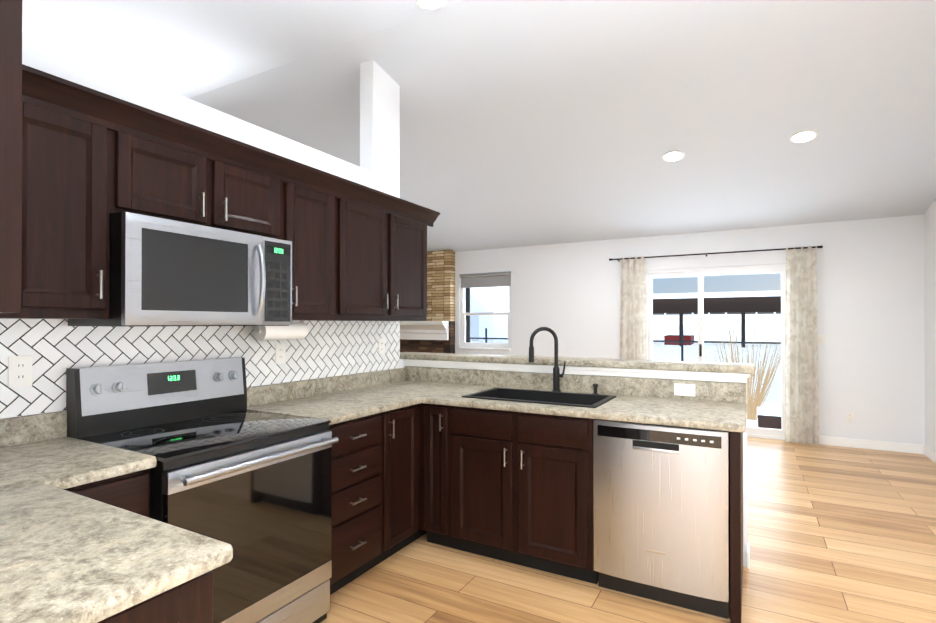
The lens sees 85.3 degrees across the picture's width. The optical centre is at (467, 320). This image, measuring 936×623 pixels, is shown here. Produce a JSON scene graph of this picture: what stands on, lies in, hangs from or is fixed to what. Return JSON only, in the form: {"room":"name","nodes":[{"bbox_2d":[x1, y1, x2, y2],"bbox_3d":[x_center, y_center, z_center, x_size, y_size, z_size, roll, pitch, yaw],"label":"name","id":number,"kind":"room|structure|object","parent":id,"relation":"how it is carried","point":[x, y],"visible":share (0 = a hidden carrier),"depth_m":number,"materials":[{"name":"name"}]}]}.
{"room":"kitchen","nodes":[
{"label":"kitchen","id":0,"kind":"room"},
{"bbox_2d":[0,32,399,418],"bbox_3d":[-1.377,-0.264,2.530,0.120,3.281,3.270,0,0,29],"label":"wall","id":1,"kind":"structure","parent":0,"point":[378,169],"depth_m":2.80,"materials":[{"name":"white paint"}]},
{"bbox_2d":[0,0,35,318],"bbox_3d":[-1.235,-0.547,0.908,1.050,1.070,0.325,0,0,29],"label":"upper cabinet","id":2,"kind":"object","parent":1,"relation":"attached to","point":[17,80],"depth_m":0.79,"materials":[{"name":"brown wood"}]},
{"bbox_2d":[36,92,119,318],"bbox_3d":[-1.515,-0.367,1.793,0.341,0.720,0.309,0,0,29],"label":"upper cabinet","id":3,"kind":"object","parent":1,"relation":"attached to","point":[79,164],"depth_m":1.75,"materials":[{"name":"brown wood"}]},
{"bbox_2d":[0,319,399,417],"bbox_3d":[-1.294,0.177,2.547,0.006,0.360,3.146,0,0,29],"label":"tile backsplash","id":4,"kind":"structure","parent":1,"relation":"attached to","point":[55,348],"depth_m":2.39,"materials":[{"name":"white tile"}]},
{"bbox_2d":[8,355,31,387],"bbox_3d":[-1.657,0.187,1.882,0.007,0.115,0.070,0,0,29],"label":"outlet","id":5,"kind":"object","parent":4,"relation":"attached to","point":[19,371],"visible":1,"depth_m":1.88,"materials":[{"name":"white plastic"}]},
{"bbox_2d":[275,343,285,363],"bbox_3d":[-1.077,0.189,2.921,0.007,0.115,0.070,0,0,29],"label":"outlet","id":6,"kind":"object","parent":4,"relation":"attached to","point":[280,353],"visible":1,"depth_m":2.92,"materials":[{"name":"white plastic"}]},
{"bbox_2d":[378,338,384,353],"bbox_3d":[-0.631,0.188,3.720,0.007,0.115,0.070,0,0,29],"label":"outlet","id":7,"kind":"object","parent":4,"relation":"attached to","point":[381,345],"visible":1,"depth_m":3.71,"materials":[{"name":"white plastic"}]},
{"bbox_2d":[120,116,287,240],"bbox_3d":[-1.253,-0.559,2.264,0.341,0.332,0.766,0,0,29],"label":"upper cabinet","id":8,"kind":"object","parent":1,"relation":"attached to","point":[164,175],"depth_m":2.13,"materials":[{"name":"brown wood"}]},
{"bbox_2d":[68,212,291,325],"bbox_3d":[-1.196,-0.183,2.229,0.467,0.412,0.756,0,0,29],"label":"over-the-range microwave","id":9,"kind":"object","parent":8,"relation":"attached to","point":[165,272],"visible":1,"depth_m":2.03,"materials":[{"name":"silver metal"}]},
{"bbox_2d":[288,172,339,320],"bbox_3d":[-0.973,-0.362,2.764,0.341,0.720,0.383,0,0,29],"label":"upper cabinet","id":10,"kind":"object","parent":1,"relation":"attached to","point":[313,206],"depth_m":2.71,"materials":[{"name":"brown wood"}]},
{"bbox_2d":[254,321,307,340],"bbox_3d":[-1.010,0.051,2.755,0.096,0.105,0.304,0,0,29],"label":"paper towel holder","id":11,"kind":"object","parent":10,"relation":"attached to","point":[296,330],"visible":0.88,"depth_m":2.71,"materials":[{"name":"white paper"}]},
{"bbox_2d":[340,188,431,320],"bbox_3d":[-0.655,-0.359,3.335,0.341,0.720,0.923,0,0,29],"label":"upper cabinet","id":12,"kind":"object","parent":1,"relation":"attached to","point":[383,248],"depth_m":3.19,"materials":[{"name":"brown wood"}]},
{"bbox_2d":[22,0,935,251],"bbox_3d":[-0.829,-1.476,2.934,7.750,1.130,9.900,0,0,29],"label":"ceiling","id":13,"kind":"structure","parent":0,"point":[532,122],"depth_m":3.84,"materials":[{"name":"white paint"}]},
{"bbox_2d":[416,0,447,9],"bbox_3d":[-0.216,-1.893,3.019,0.190,0.041,0.188,0,0,29],"label":"recessed light","id":14,"kind":"object","parent":13,"relation":"in","point":[429,4],"visible":0.92,"depth_m":3.04,"materials":[{"name":"white"}]},
{"bbox_2d":[662,151,684,161],"bbox_3d":[1.856,-1.486,4.596,0.190,0.040,0.188,0,0,29],"label":"recessed light","id":15,"kind":"object","parent":13,"relation":"in","point":[671,156],"visible":1,"depth_m":4.59,"materials":[{"name":"white"}]},
{"bbox_2d":[790,130,817,142],"bbox_3d":[2.717,-1.488,4.117,0.190,0.040,0.188,0,0,29],"label":"recessed light","id":16,"kind":"object","parent":13,"relation":"in","point":[803,136],"visible":1,"depth_m":4.11,"materials":[{"name":"white"}]},
{"bbox_2d":[320,437,935,622],"bbox_3d":[-0.829,1.429,2.919,7.750,0.100,9.900,0,0,29],"label":"floor","id":17,"kind":"structure","parent":0,"point":[838,534],"depth_m":2.80,"materials":[{"name":"beige wood"}]},
{"bbox_2d":[63,469,149,517],"bbox_3d":[-1.397,0.933,1.727,0.617,0.878,0.291,0,0,29],"label":"base cabinet","id":18,"kind":"object","parent":17,"relation":"on","point":[131,491],"depth_m":1.63,"materials":[{"name":"brown wood"}]},
{"bbox_2d":[97,570,212,622],"bbox_3d":[-1.013,0.929,0.957,0.842,0.878,0.628,0,0,29],"label":"base cabinet","id":19,"kind":"object","parent":17,"relation":"on","point":[191,601],"depth_m":0.95,"materials":[{"name":"brown wood"}]},
{"bbox_2d":[0,411,155,457],"bbox_3d":[-1.389,0.423,1.727,0.633,0.138,0.292,0,0,29],"label":"countertop","id":20,"kind":"structure","parent":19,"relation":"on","point":[52,424],"depth_m":1.92,"materials":[{"name":"beige stone"}]},
{"bbox_2d":[0,430,232,622],"bbox_3d":[-1.261,0.420,1.110,1.458,0.138,0.660,0,0,29],"label":"countertop","id":21,"kind":"structure","parent":19,"relation":"on","point":[68,556],"depth_m":1.03,"materials":[{"name":"beige stone"}]},
{"bbox_2d":[66,357,338,622],"bbox_3d":[-1.077,0.782,2.158,0.744,1.185,0.762,0,0,29],"label":"range","id":22,"kind":"object","parent":17,"relation":"on","point":[252,488],"visible":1,"depth_m":2.07,"materials":[{"name":"silver metal"}]},
{"bbox_2d":[328,409,394,594],"bbox_3d":[-0.825,0.939,2.752,0.617,0.878,0.516,0,0,29],"label":"base cabinet","id":23,"kind":"object","parent":17,"relation":"on","point":[363,457],"depth_m":2.63,"materials":[{"name":"brown wood"}]},
{"bbox_2d":[247,374,419,424],"bbox_3d":[-0.756,0.430,2.861,0.633,0.138,0.770,0,0,29],"label":"countertop","id":24,"kind":"structure","parent":23,"relation":"on","point":[337,399],"depth_m":2.95,"materials":[{"name":"beige stone"}]},
{"bbox_2d":[395,403,422,552],"bbox_3d":[-0.650,0.941,3.066,0.617,0.878,0.336,0,0,29],"label":"base cabinet","id":25,"kind":"object","parent":17,"relation":"on","point":[409,419],"depth_m":3.00,"materials":[{"name":"brown wood"}]},
{"bbox_2d":[357,366,746,432],"bbox_3d":[0.358,0.426,3.100,2.348,0.148,0.733,0,0,29],"label":"countertop","id":26,"kind":"structure","parent":25,"relation":"on","point":[720,406],"depth_m":2.96,"materials":[{"name":"beige stone"}]},
{"bbox_2d":[462,387,615,407],"bbox_3d":[0.428,0.572,3.061,0.810,0.239,0.465,0,0,29],"label":"sink basin","id":27,"kind":"object","parent":26,"relation":"in","point":[556,398],"visible":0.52,"depth_m":3.19,"materials":[{"name":"black"}]},
{"bbox_2d":[528,327,565,391],"bbox_3d":[0.513,0.251,3.281,0.210,0.422,0.160,0,0,29],"label":"tap","id":28,"kind":"object","parent":26,"relation":"on","point":[557,375],"visible":0.94,"depth_m":3.29,"materials":[{"name":"black metal"}]},
{"bbox_2d":[592,384,598,394],"bbox_3d":[0.793,0.427,3.173,0.040,0.068,0.055,0,0,29],"label":"soap dispenser","id":29,"kind":"object","parent":26,"relation":"on","point":[595,386],"visible":0.9,"depth_m":3.17,"materials":[{"name":"black metal"}]},
{"bbox_2d":[400,249,454,352],"bbox_3d":[-0.987,0.148,8.430,1.710,2.521,0.140,0,0,29],"label":"stone fireplace column","id":30,"kind":"structure","parent":17,"relation":"on","point":[440,285],"depth_m":8.06,"materials":[{"name":"brown stone"}]},
{"bbox_2d":[400,321,448,339],"bbox_3d":[-1.038,0.157,8.268,1.580,0.300,0.190,0,0,29],"label":"mantel shelf","id":31,"kind":"object","parent":30,"relation":"attached to","point":[424,330],"visible":0.66,"depth_m":8.07,"materials":[{"name":"white wood"}]},
{"bbox_2d":[423,403,502,550],"bbox_3d":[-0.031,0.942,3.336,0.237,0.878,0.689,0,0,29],"label":"base cabinet","id":32,"kind":"object","parent":17,"relation":"on","point":[463,446],"depth_m":2.95,"materials":[{"name":"brown wood"}]},
{"bbox_2d":[400,359,749,568],"bbox_3d":[0.503,0.841,3.469,2.482,1.082,0.212,0,0,29],"label":"wall","id":33,"kind":"structure","parent":17,"relation":"on","point":[689,375],"depth_m":3.13,"materials":[{"name":"white paint"}]},
{"bbox_2d":[400,352,754,373],"bbox_3d":[0.534,0.278,3.519,2.530,0.043,0.255,0,0,29],"label":"bar ledge","id":34,"kind":"object","parent":33,"relation":"on","point":[725,367],"visible":0.9,"depth_m":3.25,"materials":[{"name":"stone"}]},
{"bbox_2d":[674,383,694,396],"bbox_3d":[1.271,0.407,2.983,0.115,0.070,0.007,0,0,29],"label":"outlet","id":35,"kind":"object","parent":33,"relation":"attached to","point":[684,389],"visible":1,"depth_m":2.98,"materials":[{"name":"white plastic"}]},
{"bbox_2d":[593,419,730,618],"bbox_3d":[1.040,0.941,2.675,0.611,0.874,0.601,0,0,29],"label":"dishwasher","id":36,"kind":"object","parent":17,"relation":"on","point":[661,501],"visible":0.96,"depth_m":2.40,"materials":[{"name":"silver metal"}]},
{"bbox_2d":[455,215,924,444],"bbox_3d":[1.546,0.137,7.183,7.750,2.530,0.150,0,0,29],"label":"wall","id":37,"kind":"structure","parent":0,"point":[870,319],"depth_m":5.72,"materials":[{"name":"white paint"}]},
{"bbox_2d":[458,272,510,349],"bbox_3d":[0.272,-0.144,7.867,0.896,1.178,0.140,0,0,29],"label":"window","id":38,"kind":"structure","parent":37,"relation":"in","point":[485,346],"depth_m":7.89,"materials":[{"name":"white plastic"}]},
{"bbox_2d":[460,272,510,287],"bbox_3d":[0.260,-0.621,7.847,0.876,0.207,0.048,0,0,29],"label":"window blind","id":39,"kind":"object","parent":38,"relation":"attached to","point":[486,280],"visible":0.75,"depth_m":7.84,"materials":[{"name":"grey fabric"}]},
{"bbox_2d":[646,264,785,439],"bbox_3d":[3.057,0.368,6.338,1.646,2.058,0.112,0,0,29],"label":"door frame","id":40,"kind":"structure","parent":37,"relation":"attached to","point":[756,432],"depth_m":6.27,"materials":[{"name":"white plastic"}]},
{"bbox_2d":[609,245,822,444],"bbox_3d":[2.929,0.275,6.244,2.362,2.219,0.140,0,0,29],"label":"curtains","id":41,"kind":"object","parent":37,"relation":"attached to","point":[801,385],"visible":0.88,"depth_m":5.78,"materials":[{"name":"beige fabric"}]},
{"bbox_2d":[818,334,824,344],"bbox_3d":[3.983,0.214,5.731,0.070,0.115,0.012,0,0,29],"label":"light switch","id":42,"kind":"object","parent":37,"relation":"attached to","point":[821,339],"visible":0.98,"depth_m":5.73,"materials":[{"name":"white plastic"}]},
{"bbox_2d":[846,412,853,422],"bbox_3d":[4.211,1.063,5.602,0.070,0.115,0.007,0,0,29],"label":"outlet","id":43,"kind":"object","parent":37,"relation":"attached to","point":[849,416],"visible":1,"depth_m":5.60,"materials":[{"name":"white plastic"}]},
{"bbox_2d":[819,436,921,453],"bbox_3d":[4.244,1.346,5.578,1.100,0.095,0.014,0,0,29],"label":"baseboard","id":44,"kind":"structure","parent":37,"relation":"attached to","point":[823,440],"depth_m":5.50,"materials":[{"name":"white wood"}]},
{"bbox_2d":[924,200,935,451],"bbox_3d":[2.490,-0.291,1.077,0.150,3.320,9.900,0,0,29],"label":"wall","id":45,"kind":"structure","parent":0,"point":[930,310],"depth_m":5.13,"materials":[{"name":"white paint"}]},
{"bbox_2d":[922,445,935,462],"bbox_3d":[2.418,1.322,1.108,0.014,0.095,9.600,0,0,29],"label":"baseboard","id":46,"kind":"structure","parent":45,"relation":"attached to","point":[928,452],"depth_m":5.12,"materials":[{"name":"white wood"}]},
{"label":"outside","id":47,"kind":"structure","parent":0,"visible":0},
{"bbox_2d":[653,314,780,426],"bbox_3d":[52.729,0.838,89.129,330.000,3.200,192.849,0,0,29],"label":"snow","id":48,"kind":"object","parent":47,"point":[768,326],"depth_m":37.30,"materials":[{"name":"white snow"}]},
{"bbox_2d":[466,288,469,341],"bbox_3d":[-0.331,-2.993,24.268,10.962,9.978,18.252,0,0,29],"label":"bare tree","id":49,"kind":"object","parent":48,"relation":"on","point":[467,317],"depth_m":13.64,"materials":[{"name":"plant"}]},
{"bbox_2d":[465,286,508,342],"bbox_3d":[0.948,-0.240,22.892,4.600,4.450,7.600,0,0,29],"label":"neighbouring house","id":50,"kind":"structure","parent":48,"relation":"on","point":[489,299],"depth_m":19.19,"materials":[{"name":"white"}]},
{"bbox_2d":[470,328,780,402],"bbox_3d":[8.349,1.024,9.596,38.024,1.680,0.056,0,0,29],"label":"fence","id":51,"kind":"object","parent":48,"relation":"on","point":[682,347],"depth_m":11.28,"materials":[{"name":"grey"}]},
{"bbox_2d":[653,290,780,347],"bbox_3d":[18.993,0.003,26.565,92.438,2.997,5.600,0,0,29],"label":"shelter","id":52,"kind":"object","parent":48,"relation":"on","point":[742,303],"depth_m":26.90,"materials":[{"name":"brown"}]},
{"bbox_2d":[714,329,780,419],"bbox_3d":[4.845,1.002,8.688,1.176,1.796,0.720,0,0,29],"label":"dry bush","id":53,"kind":"object","parent":48,"relation":"on","point":[758,398],"depth_m":8.60,"materials":[{"name":"brown plant"}]},
{"bbox_2d":[757,407,780,428],"bbox_3d":[4.255,1.366,7.126,0.350,0.230,0.420,0,0,29],"label":"box","id":54,"kind":"object","parent":48,"relation":"on","point":[769,417],"depth_m":6.98,"materials":[{"name":"brown"}]}
]}

